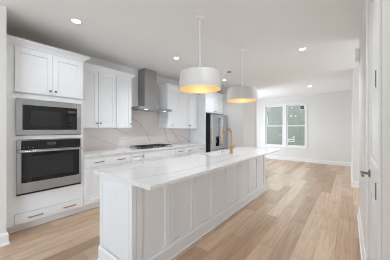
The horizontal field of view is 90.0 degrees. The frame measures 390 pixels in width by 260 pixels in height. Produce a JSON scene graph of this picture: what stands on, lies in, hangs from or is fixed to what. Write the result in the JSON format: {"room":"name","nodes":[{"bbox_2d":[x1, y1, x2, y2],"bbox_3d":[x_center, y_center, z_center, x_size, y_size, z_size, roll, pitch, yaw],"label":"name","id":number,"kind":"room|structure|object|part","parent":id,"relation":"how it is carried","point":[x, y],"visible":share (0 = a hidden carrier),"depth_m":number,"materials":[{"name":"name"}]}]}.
{"room":"kitchen","nodes":[
{"label":"kitchen","id":0,"kind":"room"},
{"bbox_2d":[0,5,5,233],"bbox_3d":[-4.407,-0.045,0.244,0.980,2.750,5.920,0,0,38],"label":"wall","id":1,"kind":"structure","parent":0,"point":[2,8],"depth_m":2.24,"materials":[{"name":"grey paint"}]},
{"bbox_2d":[0,230,9,246],"bbox_3d":[-4.083,1.260,0.006,0.233,0.140,5.948,0,0,38],"label":"baseboard","id":2,"kind":"structure","parent":1,"relation":"attached to","point":[4,237],"depth_m":2.24,"materials":[{"name":"white paint"}]},
{"bbox_2d":[6,33,178,112],"bbox_3d":[-0.162,-0.045,6.289,0.150,2.750,8.830,0,0,38],"label":"wall","id":3,"kind":"structure","parent":0,"point":[159,80],"depth_m":4.53,"materials":[{"name":"grey paint"}]},
{"bbox_2d":[83,62,117,127],"bbox_3d":[-1.888,-0.595,3.659,0.398,1.130,0.708,0,0,38],"label":"upper cabinet","id":4,"kind":"object","parent":3,"relation":"attached to","point":[99,82],"visible":0.77,"depth_m":3.58,"materials":[{"name":"white paint"}]},
{"bbox_3d":[-1.879,-0.545,3.446,0.020,1.020,0.325,0,0,38],"label":"door","id":5,"kind":"part","parent":4,"relation":"part of","materials":[{"name":"white paint"}]},
{"bbox_3d":[-1.767,-1.107,3.563,0.090,0.105,0.708,0,0,38],"label":"crown moulding","id":6,"kind":"part","parent":4,"relation":"part of","materials":[{"name":"white paint"}]},
{"bbox_3d":[-1.669,-0.545,3.711,0.020,1.020,0.330,0,0,38],"label":"door","id":7,"kind":"part","parent":4,"relation":"part of","materials":[{"name":"white paint"}]},
{"bbox_2d":[116,70,135,127],"bbox_3d":[-1.538,-0.595,4.101,0.398,1.130,0.419,0,0,38],"label":"upper cabinet","id":8,"kind":"object","parent":3,"relation":"attached to","point":[123,79],"visible":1,"depth_m":3.98,"materials":[{"name":"white paint"}]},
{"bbox_3d":[-1.449,-0.545,3.989,0.020,1.020,0.330,0,0,38],"label":"door","id":9,"kind":"part","parent":8,"relation":"part of","materials":[{"name":"white paint"}]},
{"bbox_3d":[-1.538,-1.107,4.101,0.398,0.105,0.419,0,0,38],"label":"crown moulding","id":10,"kind":"part","parent":8,"relation":"part of","materials":[{"name":"white paint"}]},
{"bbox_2d":[83,111,188,151],"bbox_3d":[-1.219,-0.009,4.816,0.015,0.850,3.354,0,0,38],"label":"backsplash","id":11,"kind":"structure","parent":3,"relation":"attached to","point":[144,130],"depth_m":4.59,"materials":[{"name":"stone"}]},
{"bbox_2d":[131,68,171,112],"bbox_3d":[-1.064,-0.928,4.619,0.501,0.984,0.950,0,0,38],"label":"range hood","id":12,"kind":"object","parent":3,"relation":"attached to","point":[147,90],"visible":0.96,"depth_m":4.59,"materials":[{"name":"silver metal"}]},
{"bbox_2d":[157,83,179,127],"bbox_3d":[-0.685,-0.595,5.182,0.398,1.130,0.515,0,0,38],"label":"upper cabinet","id":13,"kind":"object","parent":3,"relation":"attached to","point":[169,94],"visible":0.99,"depth_m":5.08,"materials":[{"name":"white paint"}]},
{"bbox_3d":[-0.685,-1.107,5.182,0.398,0.105,0.515,0,0,38],"label":"crown moulding","id":14,"kind":"part","parent":13,"relation":"part of","materials":[{"name":"white paint"}]},
{"bbox_3d":[-0.553,-0.545,5.124,0.020,1.020,0.432,0,0,38],"label":"door","id":15,"kind":"part","parent":13,"relation":"part of","materials":[{"name":"white paint"}]},
{"bbox_2d":[180,91,197,128],"bbox_3d":[-0.277,-0.595,5.699,0.398,1.130,0.799,0,0,38],"label":"upper cabinet","id":16,"kind":"object","parent":3,"relation":"attached to","point":[188,101],"visible":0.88,"depth_m":5.61,"materials":[{"name":"white paint"}]},
{"bbox_3d":[-0.291,-0.545,5.456,0.020,1.020,0.388,0,0,38],"label":"door","id":17,"kind":"part","parent":16,"relation":"part of","materials":[{"name":"white paint"}]},
{"bbox_3d":[-0.045,-0.545,5.768,0.020,1.020,0.388,0,0,38],"label":"door","id":18,"kind":"part","parent":16,"relation":"part of","materials":[{"name":"white paint"}]},
{"bbox_2d":[0,158,360,259],"bbox_3d":[0.143,1.390,2.117,6.000,0.120,15.100,0,0,38],"label":"floor","id":19,"kind":"structure","parent":0,"point":[306,210],"depth_m":2.62,"materials":[{"name":"brown wood"}]},
{"bbox_2d":[6,34,89,233],"bbox_3d":[-2.264,0.085,2.958,0.675,2.490,0.994,0,0,38],"label":"tall cabinet","id":20,"kind":"object","parent":19,"relation":"on","point":[34,71],"visible":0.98,"depth_m":2.67,"materials":[{"name":"white paint"}]},
{"bbox_3d":[-2.166,-0.771,2.634,0.020,0.573,0.402,0,0,38],"label":"door","id":21,"kind":"part","parent":20,"relation":"part of","materials":[{"name":"white paint"}]},
{"bbox_3d":[-2.108,-1.107,2.835,0.277,0.105,0.994,0,0,38],"label":"crown moulding","id":22,"kind":"part","parent":20,"relation":"part of","materials":[{"name":"white paint"}]},
{"bbox_2d":[16,98,80,134],"bbox_3d":[-2.241,-0.162,2.939,0.539,0.472,0.768,0,0,38],"label":"microwave","id":23,"kind":"object","parent":20,"relation":"in","point":[33,117],"visible":1,"depth_m":2.73,"materials":[{"name":"silver metal"}]},
{"bbox_3d":[-2.085,-0.160,2.729,0.031,0.322,0.497,0,0,38],"label":"door","id":24,"kind":"part","parent":23,"relation":"part of","materials":[{"name":"black glass"}]},
{"bbox_3d":[-1.887,-0.160,2.980,0.031,0.322,0.139,0,0,38],"label":"control panel","id":25,"kind":"part","parent":23,"relation":"part of","materials":[{"name":"black glass"}]},
{"bbox_3d":[-2.041,1.155,2.793,0.020,0.126,0.808,0,0,38],"label":"drawer","id":26,"kind":"part","parent":20,"relation":"part of","materials":[{"name":"white paint"}]},
{"bbox_2d":[16,138,81,195],"bbox_3d":[-2.231,0.496,2.936,0.638,0.716,0.761,0,0,38],"label":"wall oven","id":27,"kind":"object","parent":20,"relation":"in","point":[41,164],"visible":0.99,"depth_m":2.72,"materials":[{"name":"silver metal"}]},
{"bbox_3d":[-2.040,0.199,2.785,0.031,0.122,0.761,0,0,38],"label":"frame","id":28,"kind":"part","parent":27,"relation":"part of","materials":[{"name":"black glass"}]},
{"bbox_3d":[-2.004,0.290,2.757,0.060,0.027,0.741,0,0,38],"label":"door handle","id":29,"kind":"part","parent":27,"relation":"part of","materials":[{"name":"silver metal"}]},
{"bbox_3d":[-2.035,0.496,2.791,0.033,0.402,0.684,0,0,38],"label":"door glass","id":30,"kind":"part","parent":27,"relation":"part of","materials":[{"name":"black glass"}]},
{"bbox_3d":[-2.020,0.202,2.785,0.006,0.116,0.701,0,0,38],"label":"control panel","id":31,"kind":"part","parent":27,"relation":"part of","materials":[{"name":"black glass"}]},
{"bbox_3d":[-1.915,-0.771,2.952,0.020,0.573,0.402,0,0,38],"label":"door","id":32,"kind":"part","parent":20,"relation":"part of","materials":[{"name":"white paint"}]},
{"bbox_2d":[82,153,129,210],"bbox_3d":[-1.738,0.888,3.630,0.667,0.884,0.845,0,0,38],"label":"base cabinet","id":33,"kind":"object","parent":19,"relation":"on","point":[91,181],"visible":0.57,"depth_m":3.26,"materials":[{"name":"white paint"}]},
{"bbox_3d":[-1.643,0.925,3.295,0.020,0.580,0.406,0,0,38],"label":"door","id":34,"kind":"part","parent":33,"relation":"part of","materials":[{"name":"white paint"}]},
{"bbox_3d":[-1.517,0.557,3.455,0.020,0.130,0.817,0,0,38],"label":"drawer","id":35,"kind":"part","parent":33,"relation":"part of","materials":[{"name":"white paint"}]},
{"bbox_3d":[-1.390,0.925,3.616,0.020,0.580,0.406,0,0,38],"label":"door","id":36,"kind":"part","parent":33,"relation":"part of","materials":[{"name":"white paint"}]},
{"bbox_2d":[83,143,205,156],"bbox_3d":[-0.974,0.431,4.622,0.638,0.030,3.354,0,0,38],"label":"countertop","id":37,"kind":"structure","parent":33,"relation":"on","point":[121,150],"depth_m":3.86,"materials":[{"name":"white stone"}]},
{"bbox_2d":[130,144,172,148],"bbox_3d":[-1.002,0.406,4.588,0.510,0.077,0.900,0,0,38],"label":"gas cooktop","id":38,"kind":"object","parent":37,"relation":"in","point":[149,146],"visible":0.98,"depth_m":4.47,"materials":[{"name":"silver metal"}]},
{"bbox_2d":[130,151,143,164],"bbox_3d":[-1.384,0.888,4.088,0.656,0.884,0.307,0,0,38],"label":"base cabinet","id":39,"kind":"object","parent":19,"relation":"on","point":[135,157],"visible":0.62,"depth_m":3.88,"materials":[{"name":"white paint"}]},
{"bbox_3d":[-1.158,0.557,3.910,0.020,0.130,0.269,0,0,38],"label":"drawer","id":40,"kind":"part","parent":39,"relation":"part of","materials":[{"name":"white paint"}]},
{"bbox_2d":[143,148,174,162],"bbox_3d":[-0.997,0.888,4.579,0.656,0.884,0.937,0,0,38],"label":"base cabinet","id":41,"kind":"object","parent":19,"relation":"on","point":[152,155],"visible":0.3,"depth_m":4.33,"materials":[{"name":"white paint"}]},
{"bbox_3d":[-0.912,0.925,4.222,0.020,0.580,0.452,0,0,38],"label":"door","id":42,"kind":"part","parent":41,"relation":"part of","materials":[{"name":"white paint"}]},
{"bbox_3d":[-0.630,0.925,4.579,0.020,0.580,0.452,0,0,38],"label":"door","id":43,"kind":"part","parent":41,"relation":"part of","materials":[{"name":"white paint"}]},
{"bbox_2d":[175,147,183,156],"bbox_3d":[-0.606,0.888,5.064,0.667,0.884,0.302,0,0,38],"label":"base cabinet","id":44,"kind":"object","parent":19,"relation":"on","point":[179,152],"visible":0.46,"depth_m":4.87,"materials":[{"name":"white paint"}]},
{"bbox_3d":[-0.385,0.557,4.889,0.020,0.130,0.274,0,0,38],"label":"drawer","id":45,"kind":"part","parent":44,"relation":"part of","materials":[{"name":"white paint"}]},
{"bbox_2d":[97,155,266,259],"bbox_3d":[0.282,0.888,3.151,0.618,0.884,3.413,0,0,38],"label":"kitchen island","id":46,"kind":"object","parent":19,"relation":"on","point":[161,223],"visible":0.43,"depth_m":2.01,"materials":[{"name":"white paint"}]},
{"bbox_2d":[109,190,115,199],"bbox_3d":[-0.784,0.622,1.858,0.116,0.072,0.006,0,0,38],"label":"outlet","id":47,"kind":"object","parent":46,"relation":"attached to","point":[112,194],"visible":1,"depth_m":1.86,"materials":[{"name":"white plastic"}]},
{"bbox_3d":[-0.772,0.888,1.851,0.514,0.884,0.019,0,0,38],"label":"panel","id":48,"kind":"part","parent":46,"relation":"part of","materials":[{"name":"white paint"}]},
{"bbox_3d":[-0.542,0.888,1.687,0.049,0.884,0.044,0,0,38],"label":"corner post","id":49,"kind":"part","parent":46,"relation":"part of","materials":[{"name":"white paint"}]},
{"bbox_3d":[-0.392,0.838,1.860,0.020,0.784,0.408,0,0,38],"label":"panel","id":50,"kind":"part","parent":46,"relation":"part of","materials":[{"name":"white paint"}]},
{"bbox_3d":[-0.135,0.838,2.184,0.020,0.784,0.408,0,0,38],"label":"panel","id":51,"kind":"part","parent":46,"relation":"part of","materials":[{"name":"white paint"}]},
{"bbox_2d":[94,147,280,189],"bbox_3d":[0.400,0.431,3.067,0.895,0.030,3.480,0,0,38],"label":"island countertop","id":52,"kind":"structure","parent":46,"relation":"on","point":[151,175],"depth_m":2.13,"materials":[{"name":"white stone"}]},
{"bbox_2d":[209,152,227,155],"bbox_3d":[0.416,0.558,3.443,0.323,0.223,0.728,0,0,38],"label":"sink","id":53,"kind":"object","parent":52,"relation":"in","point":[220,153],"visible":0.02,"depth_m":3.71,"materials":[{"name":"white"}]},
{"bbox_2d":[222,128,233,153],"bbox_3d":[0.563,0.193,3.345,0.216,0.446,0.095,0,0,38],"label":"faucet","id":54,"kind":"object","parent":52,"relation":"on","point":[231,147],"visible":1,"depth_m":3.28,"materials":[{"name":"gold metal"}]},
{"bbox_3d":[0.547,0.140,3.339,0.191,0.340,0.025,0,0,38],"label":"spout","id":55,"kind":"part","parent":54,"relation":"part of","materials":[{"name":"gold metal"}]},
{"bbox_3d":[0.121,0.838,2.509,0.020,0.784,0.408,0,0,38],"label":"panel","id":56,"kind":"part","parent":46,"relation":"part of","materials":[{"name":"white paint"}]},
{"bbox_3d":[0.377,0.838,2.833,0.020,0.784,0.408,0,0,38],"label":"panel","id":57,"kind":"part","parent":46,"relation":"part of","materials":[{"name":"white paint"}]},
{"bbox_3d":[0.634,0.838,3.158,0.020,0.784,0.408,0,0,38],"label":"panel","id":58,"kind":"part","parent":46,"relation":"part of","materials":[{"name":"white paint"}]},
{"bbox_3d":[0.890,0.838,3.482,0.020,0.784,0.408,0,0,38],"label":"panel","id":59,"kind":"part","parent":46,"relation":"part of","materials":[{"name":"white paint"}]},
{"bbox_3d":[1.146,0.838,3.807,0.020,0.784,0.408,0,0,38],"label":"panel","id":60,"kind":"part","parent":46,"relation":"part of","materials":[{"name":"white paint"}]},
{"bbox_3d":[1.403,0.838,4.131,0.020,0.784,0.408,0,0,38],"label":"panel","id":61,"kind":"part","parent":46,"relation":"part of","materials":[{"name":"white paint"}]},
{"bbox_2d":[183,145,204,155],"bbox_3d":[-0.217,0.888,5.556,0.667,0.884,0.947,0,0,38],"label":"base cabinet","id":62,"kind":"object","parent":19,"relation":"on","point":[190,150],"visible":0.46,"depth_m":5.34,"materials":[{"name":"white paint"}]},
{"bbox_3d":[0.004,0.557,5.381,0.020,0.130,0.919,0,0,38],"label":"drawer","id":63,"kind":"part","parent":62,"relation":"part of","materials":[{"name":"white paint"}]},
{"bbox_2d":[189,92,224,152],"bbox_3d":[0.386,0.085,6.295,0.698,2.490,1.098,0,0,38],"label":"tall cabinet","id":64,"kind":"object","parent":19,"relation":"on","point":[208,103],"visible":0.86,"depth_m":5.91,"materials":[{"name":"white paint"}]},
{"bbox_3d":[0.070,0.138,5.952,0.628,2.384,0.026,0,0,38],"label":"panel","id":65,"kind":"part","parent":64,"relation":"part of","materials":[{"name":"white paint"}]},
{"bbox_3d":[0.470,-0.781,5.968,0.020,0.543,0.480,0,0,38],"label":"door","id":66,"kind":"part","parent":64,"relation":"part of","materials":[{"name":"white paint"}]},
{"bbox_3d":[0.550,-1.107,6.166,0.280,0.105,1.098,0,0,38],"label":"crown moulding","id":67,"kind":"part","parent":64,"relation":"part of","materials":[{"name":"white paint"}]},
{"bbox_3d":[0.769,-0.781,6.346,0.020,0.543,0.476,0,0,38],"label":"door","id":68,"kind":"part","parent":64,"relation":"part of","materials":[{"name":"white paint"}]},
{"bbox_2d":[206,114,227,151],"bbox_3d":[0.511,0.438,6.248,0.837,1.785,0.910,0,0,38],"label":"refrigerator","id":69,"kind":"object","parent":19,"relation":"on","point":[215,123],"visible":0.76,"depth_m":5.85,"materials":[{"name":"silver metal"}]},
{"bbox_3d":[0.618,0.072,5.873,0.070,1.055,0.451,0,0,38],"label":"door","id":70,"kind":"part","parent":69,"relation":"part of","materials":[{"name":"silver metal"}]},
{"bbox_3d":[0.900,0.072,6.231,0.070,1.055,0.451,0,0,38],"label":"door","id":71,"kind":"part","parent":69,"relation":"part of","materials":[{"name":"silver metal"}]},
{"bbox_2d":[0,0,362,98],"bbox_3d":[0.143,-1.480,2.117,6.000,0.120,15.100,0,0,38],"label":"ceiling","id":72,"kind":"structure","parent":0,"point":[135,34],"depth_m":2.98,"materials":[{"name":"paint"}]},
{"bbox_2d":[69,18,82,23],"bbox_3d":[-1.553,-1.416,2.551,0.156,0.008,0.156,0,0,38],"label":"recessed light","id":73,"kind":"object","parent":72,"relation":"in","point":[74,20],"visible":1,"depth_m":2.54,"materials":[{"name":"white plastic"}]},
{"bbox_2d":[179,15,220,93],"bbox_3d":[0.064,-0.964,2.485,0.536,0.912,0.536,0,0,38],"label":"pendant light","id":74,"kind":"object","parent":72,"relation":"hanging from","point":[199,80],"visible":1,"depth_m":2.31,"materials":[{"name":"white metal"}]},
{"bbox_3d":[0.064,-0.618,2.485,0.536,0.219,0.536,0,0,38],"label":"lamp shade","id":75,"kind":"part","parent":74,"relation":"part of","materials":[{"name":"white ceramic"}]},
{"bbox_3d":[0.064,-1.060,2.485,0.044,0.675,0.044,0,0,38],"label":"rod","id":76,"kind":"part","parent":74,"relation":"part of","materials":[{"name":"white plastic"}]},
{"bbox_2d":[227,48,257,102],"bbox_3d":[0.839,-0.964,3.466,0.536,0.912,0.536,0,0,38],"label":"pendant light","id":77,"kind":"object","parent":72,"relation":"hanging from","point":[238,94],"visible":1,"depth_m":3.29,"materials":[{"name":"beige metal"}]},
{"bbox_3d":[0.839,-1.060,3.466,0.044,0.675,0.044,0,0,38],"label":"rod","id":78,"kind":"part","parent":77,"relation":"part of","materials":[{"name":"white plastic"}]},
{"bbox_3d":[0.839,-0.618,3.466,0.536,0.219,0.536,0,0,38],"label":"lamp shade","id":79,"kind":"part","parent":77,"relation":"part of","materials":[{"name":"white ceramic"}]},
{"bbox_2d":[217,84,255,148],"bbox_3d":[1.338,-0.045,6.978,1.350,2.750,1.110,0,0,38],"label":"wall","id":80,"kind":"structure","parent":0,"point":[241,116],"depth_m":6.37,"materials":[{"name":"grey paint"}]},
{"bbox_2d":[256,101,256,147],"bbox_3d":[2.192,0.105,6.956,0.018,2.450,0.095,0,0,38],"label":"trim","id":81,"kind":"structure","parent":80,"relation":"attached to","point":[256,101],"depth_m":6.94,"materials":[{"name":"white paint"}]},
{"bbox_2d":[257,90,351,161],"bbox_3d":[4.144,-0.045,8.374,4.025,2.750,0.220,0,0,38],"label":"wall","id":82,"kind":"structure","parent":0,"point":[330,113],"depth_m":7.57,"materials":[{"name":"grey paint"}]},
{"bbox_2d":[264,102,307,148],"bbox_3d":[3.927,-0.170,8.546,1.770,1.930,0.118,0,0,38],"label":"window","id":83,"kind":"structure","parent":82,"relation":"in","point":[285,125],"depth_m":8.47,"materials":[{"name":"white paint"}]},
{"bbox_3d":[3.608,-0.605,8.840,0.775,0.930,0.032,0,0,38],"label":"sash","id":84,"kind":"part","parent":83,"relation":"part of","materials":[{"name":"glass"}]},
{"bbox_3d":[3.586,0.275,8.812,0.775,0.910,0.035,0,0,38],"label":"sash","id":85,"kind":"part","parent":83,"relation":"part of","materials":[{"name":"white paint"}]},
{"bbox_3d":[4.303,-0.605,8.292,0.735,0.930,0.032,0,0,38],"label":"sash","id":86,"kind":"part","parent":83,"relation":"part of","materials":[{"name":"glass"}]},
{"bbox_3d":[4.280,0.275,8.263,0.735,0.910,0.035,0,0,38],"label":"sash","id":87,"kind":"part","parent":83,"relation":"part of","materials":[{"name":"white paint"}]},
{"bbox_2d":[265,155,358,187],"bbox_3d":[4.429,1.260,6.724,2.530,0.140,6.399,0,0,-12],"label":"baseboard","id":88,"kind":"structure","parent":82,"relation":"attached to","point":[355,184],"depth_m":7.59,"materials":[{"name":"white paint"}]},
{"bbox_2d":[352,67,358,181],"bbox_3d":[5.400,-0.045,5.324,1.725,2.750,3.450,0,0,38],"label":"wall","id":89,"kind":"structure","parent":0,"point":[355,80],"depth_m":4.48,"materials":[{"name":"grey paint"}]},
{"bbox_2d":[355,48,359,62],"bbox_3d":[2.473,-1.125,2.972,0.052,0.190,0.130,0,0,38],"label":"door chime","id":90,"kind":"object","parent":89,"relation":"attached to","point":[357,50],"visible":0.98,"depth_m":2.92,"materials":[{"name":"white plastic"}]},
{"bbox_2d":[359,0,389,259],"bbox_3d":[-0.332,-0.045,-0.719,0.120,2.750,9.460,0,0,38],"label":"wall","id":91,"kind":"structure","parent":0,"point":[385,3],"depth_m":0.90,"materials":[{"name":"grey paint"}]},
{"bbox_2d":[357,206,365,259],"bbox_3d":[2.593,1.260,1.914,1.503,0.140,1.758,0,0,38],"label":"baseboard","id":92,"kind":"structure","parent":91,"relation":"attached to","point":[361,239],"depth_m":2.26,"materials":[{"name":"white paint"}]},
{"bbox_2d":[360,0,381,259],"bbox_3d":[1.218,0.060,1.290,0.178,2.540,0.915,0,0,38],"label":"door","id":93,"kind":"structure","parent":91,"relation":"in","point":[373,172],"depth_m":1.39,"materials":[{"name":"white paint"}]},
{"bbox_3d":[1.323,0.345,1.516,0.063,0.062,0.147,0,0,38],"label":"lever handle","id":94,"kind":"part","parent":93,"relation":"part of","materials":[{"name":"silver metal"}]},
{"label":"outside","id":95,"kind":"structure","parent":0,"visible":0},
{"bbox_3d":[4.081,1.980,11.622,16.000,0.100,4.700,0,0,38],"label":"ground","id":96,"kind":"structure","parent":95,"visible":0},
{"bbox_2d":[267,105,304,145],"bbox_3d":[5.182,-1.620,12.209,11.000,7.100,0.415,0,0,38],"label":"neighbouring building","id":97,"kind":"structure","parent":96,"relation":"on","point":[296,116],"depth_m":11.65,"materials":[{"name":"green"}]}
]}

